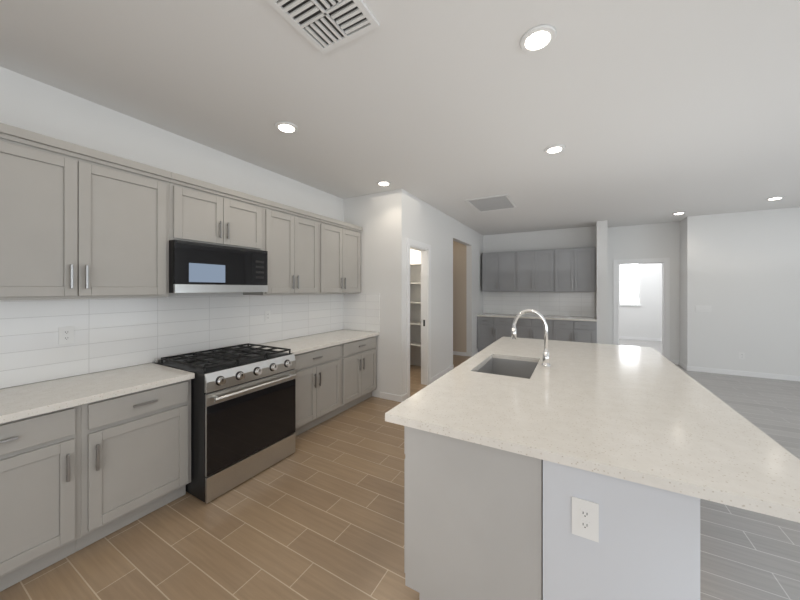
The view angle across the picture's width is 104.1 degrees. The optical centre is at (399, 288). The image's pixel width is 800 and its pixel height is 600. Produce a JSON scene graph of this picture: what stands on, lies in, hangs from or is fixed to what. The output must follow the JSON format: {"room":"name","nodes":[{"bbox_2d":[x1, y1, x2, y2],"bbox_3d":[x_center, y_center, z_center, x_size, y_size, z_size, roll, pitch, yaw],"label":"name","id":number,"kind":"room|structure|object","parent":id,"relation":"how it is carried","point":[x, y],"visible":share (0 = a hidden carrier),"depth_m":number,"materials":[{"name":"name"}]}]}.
{"room":"kitchen","nodes":[
{"label":"kitchen","id":0,"kind":"room"},
{"bbox_2d":[0,339,799,599],"bbox_3d":[2.279,1.570,3.307,11.840,0.100,15.440,0,0,29],"label":"floor","id":1,"kind":"structure","parent":0,"point":[318,514],"depth_m":1.92,"materials":[{"name":"tile"}]},
{"bbox_2d":[0,378,193,591],"bbox_3d":[-2.061,1.082,1.898,0.620,0.872,1.181,0,0,29],"label":"base cabinet","id":2,"kind":"object","parent":1,"relation":"on","point":[87,459],"depth_m":1.78,"materials":[{"name":"paint"}]},
{"bbox_2d":[0,363,194,425],"bbox_3d":[-2.196,0.625,1.630,0.648,0.038,1.781,0,0,29],"label":"countertop","id":3,"kind":"structure","parent":2,"relation":"on","point":[28,400],"depth_m":1.90,"materials":[{"name":"beige stone"}]},
{"bbox_2d":[155,343,295,502],"bbox_3d":[-1.467,1.038,2.713,0.799,0.960,0.807,0,0,29],"label":"range","id":4,"kind":"object","parent":1,"relation":"on","point":[243,412],"visible":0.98,"depth_m":2.44,"materials":[{"name":"black metal"}]},
{"bbox_2d":[294,346,343,436],"bbox_3d":[-1.162,1.082,3.492,0.620,0.872,0.834,0,0,29],"label":"base cabinet","id":5,"kind":"object","parent":1,"relation":"on","point":[319,378],"depth_m":3.38,"materials":[{"name":"paint"}]},
{"bbox_2d":[253,330,375,353],"bbox_3d":[-0.963,0.625,3.816,0.648,0.038,1.592,0,0,29],"label":"countertop","id":6,"kind":"structure","parent":5,"relation":"on","point":[333,338],"depth_m":3.67,"materials":[{"name":"beige stone"}]},
{"bbox_2d":[344,334,378,410],"bbox_3d":[-0.770,1.082,4.186,0.620,0.872,0.758,0,0,29],"label":"base cabinet","id":7,"kind":"object","parent":1,"relation":"on","point":[359,357],"depth_m":4.00,"materials":[{"name":"paint"}]},
{"bbox_2d":[476,313,596,351],"bbox_3d":[2.989,1.062,7.009,2.392,0.913,0.647,0,0,29],"label":"base cabinet","id":8,"kind":"object","parent":1,"relation":"on","point":[492,328],"visible":0.67,"depth_m":6.74,"materials":[{"name":"paint"}]},
{"bbox_2d":[389,357,708,599],"bbox_3d":[1.122,1.081,2.442,1.115,0.873,2.762,0,0,29],"label":"kitchen island","id":9,"kind":"object","parent":1,"relation":"on","point":[482,521],"depth_m":1.22,"materials":[{"name":"paint"}]},
{"bbox_2d":[385,337,548,444],"bbox_3d":[0.853,0.624,2.611,0.540,0.038,2.812,0,0,29],"label":"island countertop","id":10,"kind":"structure","parent":9,"relation":"on","point":[462,402],"depth_m":1.71,"materials":[{"name":"beige stone"}]},
{"bbox_2d":[572,496,598,542],"bbox_3d":[0.659,0.820,1.112,0.083,0.133,0.008,0,0,29],"label":"outlet","id":11,"kind":"object","parent":9,"relation":"attached to","point":[585,518],"visible":1,"depth_m":1.11,"materials":[{"name":"white plastic"}]},
{"bbox_2d":[501,341,799,522],"bbox_3d":[1.506,0.624,2.243,0.960,0.038,2.812,0,0,29],"label":"island countertop","id":12,"kind":"structure","parent":9,"relation":"on","point":[623,410],"depth_m":1.33,"materials":[{"name":"beige stone"}]},
{"bbox_2d":[511,309,550,366],"bbox_3d":[1.066,0.384,2.541,0.293,0.443,0.137,0,0,29],"label":"faucet","id":13,"kind":"object","parent":12,"relation":"on","point":[546,363],"depth_m":2.45,"materials":[{"name":"silver metal"}]},
{"bbox_2d":[0,66,799,397],"bbox_3d":[2.331,0.085,3.278,11.720,2.870,15.440,0,0,29],"label":"wall","id":14,"kind":"structure","parent":0,"point":[738,272],"depth_m":5.32,"materials":[{"name":"white paint"}]},
{"bbox_2d":[0,123,171,299],"bbox_3d":[-2.142,-0.414,2.018,0.336,0.952,1.010,0,0,29],"label":"upper cabinet","id":15,"kind":"object","parent":14,"relation":"attached to","point":[78,222],"depth_m":1.93,"materials":[{"name":"paint"}]},
{"bbox_2d":[0,294,343,388],"bbox_3d":[-1.940,0.334,2.736,0.010,0.539,4.459,0,0,29],"label":"tile backsplash","id":16,"kind":"structure","parent":14,"relation":"attached to","point":[112,333],"depth_m":2.47,"materials":[{"name":"white tile"}]},
{"bbox_2d":[59,326,73,344],"bbox_3d":[-2.273,0.315,2.126,0.008,0.116,0.072,0,0,29],"label":"outlet","id":17,"kind":"object","parent":16,"relation":"attached to","point":[66,335],"visible":1,"depth_m":2.12,"materials":[{"name":"white plastic"}]},
{"bbox_2d":[265,311,270,320],"bbox_3d":[-1.489,0.305,3.515,0.008,0.116,0.072,0,0,29],"label":"outlet","id":18,"kind":"object","parent":16,"relation":"attached to","point":[267,315],"visible":1,"depth_m":3.51,"materials":[{"name":"white plastic"}]},
{"bbox_2d":[172,172,263,250],"bbox_3d":[-1.693,-0.632,2.815,0.336,0.515,0.820,0,0,29],"label":"upper cabinet","id":19,"kind":"object","parent":14,"relation":"attached to","point":[202,212],"depth_m":2.67,"materials":[{"name":"paint"}]},
{"bbox_2d":[169,240,267,292],"bbox_3d":[-1.668,-0.171,2.801,0.395,0.402,0.814,0,0,29],"label":"microwave","id":20,"kind":"object","parent":19,"relation":"attached to","point":[195,267],"visible":0.96,"depth_m":2.61,"materials":[{"name":"black glass"}]},
{"bbox_2d":[243,199,319,294],"bbox_3d":[-1.302,-0.414,3.507,0.336,0.952,0.770,0,0,29],"label":"upper cabinet","id":21,"kind":"object","parent":14,"relation":"attached to","point":[291,234],"depth_m":3.38,"materials":[{"name":"paint"}]},
{"bbox_2d":[320,215,361,293],"bbox_3d":[-0.905,-0.414,4.211,0.336,0.952,0.846,0,0,29],"label":"upper cabinet","id":22,"kind":"object","parent":14,"relation":"attached to","point":[340,242],"depth_m":4.08,"materials":[{"name":"paint"}]},
{"bbox_2d":[344,293,379,331],"bbox_3d":[-0.563,0.334,4.513,0.640,0.539,0.010,0,0,29],"label":"tile backsplash","id":23,"kind":"structure","parent":14,"relation":"attached to","point":[361,311],"depth_m":4.49,"materials":[{"name":"white tile"}]},
{"bbox_2d":[406,238,430,398],"bbox_3d":[0.241,0.407,4.686,0.136,2.225,0.810,0,0,29],"label":"door frame","id":24,"kind":"structure","parent":14,"relation":"attached to","point":[424,249],"depth_m":4.94,"materials":[{"name":"white paint"}]},
{"bbox_2d":[483,292,594,316],"bbox_3d":[3.147,0.334,7.288,2.392,0.539,0.010,0,0,29],"label":"tile backsplash","id":25,"kind":"structure","parent":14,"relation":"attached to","point":[580,304],"depth_m":7.19,"materials":[{"name":"white tile"}]},
{"bbox_2d":[482,247,595,291],"bbox_3d":[3.075,-0.404,7.110,2.342,0.932,0.365,0,0,29],"label":"upper cabinet","id":26,"kind":"object","parent":14,"relation":"attached to","point":[562,270],"visible":1,"depth_m":6.91,"materials":[{"name":"paint"}]},
{"bbox_2d":[380,336,799,401],"bbox_3d":[3.063,1.478,2.865,9.800,0.085,15.200,0,0,29],"label":"baseboard","id":27,"kind":"structure","parent":14,"relation":"attached to","point":[392,397],"depth_m":5.48,"materials":[{"name":"white paint"}]},
{"bbox_2d":[619,264,640,305],"bbox_3d":[6.937,-0.165,9.437,0.550,1.350,0.115,0,0,29],"label":"window","id":28,"kind":"structure","parent":14,"relation":"in","point":[629,284],"depth_m":9.47,"materials":[{"name":"white glass"}]},
{"bbox_2d":[613,258,669,359],"bbox_3d":[5.082,0.443,6.607,0.950,2.155,0.136,0,0,29],"label":"door frame","id":29,"kind":"structure","parent":14,"relation":"attached to","point":[665,262],"depth_m":6.44,"materials":[{"name":"white paint"}]},
{"bbox_2d":[0,0,799,235],"bbox_3d":[2.279,-1.400,3.307,11.840,0.100,15.440,0,0,29],"label":"ceiling","id":30,"kind":"structure","parent":0,"point":[643,112],"depth_m":2.15,"materials":[{"name":"white paint"}]},
{"bbox_2d":[275,121,297,132],"bbox_3d":[-0.945,-1.343,2.599,0.184,0.012,0.184,0,0,29],"label":"recessed light","id":31,"kind":"object","parent":30,"relation":"in","point":[285,127],"visible":0.98,"depth_m":2.58,"materials":[{"name":"white plastic"}]},
{"bbox_2d":[266,0,378,53],"bbox_3d":[-0.363,-1.341,1.514,0.380,0.015,0.380,0,0,29],"label":"ceiling vent","id":32,"kind":"object","parent":30,"relation":"in","point":[324,26],"visible":1,"depth_m":1.55,"materials":[{"name":"white metal"}]},
{"bbox_2d":[377,181,390,185],"bbox_3d":[-0.204,-1.343,3.973,0.184,0.012,0.184,0,0,29],"label":"recessed light","id":33,"kind":"object","parent":30,"relation":"in","point":[384,183],"visible":0.98,"depth_m":3.95,"materials":[{"name":"white plastic"}]},
{"bbox_2d":[465,194,516,211],"bbox_3d":[1.451,-1.341,4.922,0.610,0.015,0.800,0,0,29],"label":"ceiling vent","id":34,"kind":"object","parent":30,"relation":"in","point":[496,202],"visible":1,"depth_m":4.88,"materials":[{"name":"white metal"}]},
{"bbox_2d":[520,24,556,52],"bbox_3d":[0.742,-1.343,1.682,0.184,0.012,0.184,0,0,29],"label":"recessed light","id":35,"kind":"object","parent":30,"relation":"in","point":[537,38],"visible":0.98,"depth_m":1.67,"materials":[{"name":"white plastic"}]},
{"bbox_2d":[544,145,564,153],"bbox_3d":[1.489,-1.343,3.006,0.184,0.012,0.184,0,0,29],"label":"recessed light","id":36,"kind":"object","parent":30,"relation":"in","point":[553,149],"visible":0.94,"depth_m":2.99,"materials":[{"name":"white plastic"}]},
{"bbox_2d":[766,196,784,199],"bbox_3d":[5.560,-1.343,4.625,0.184,0.012,0.184,0,0,29],"label":"recessed light","id":37,"kind":"object","parent":30,"relation":"in","point":[776,198],"visible":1,"depth_m":4.61,"materials":[{"name":"white plastic"}]}
]}

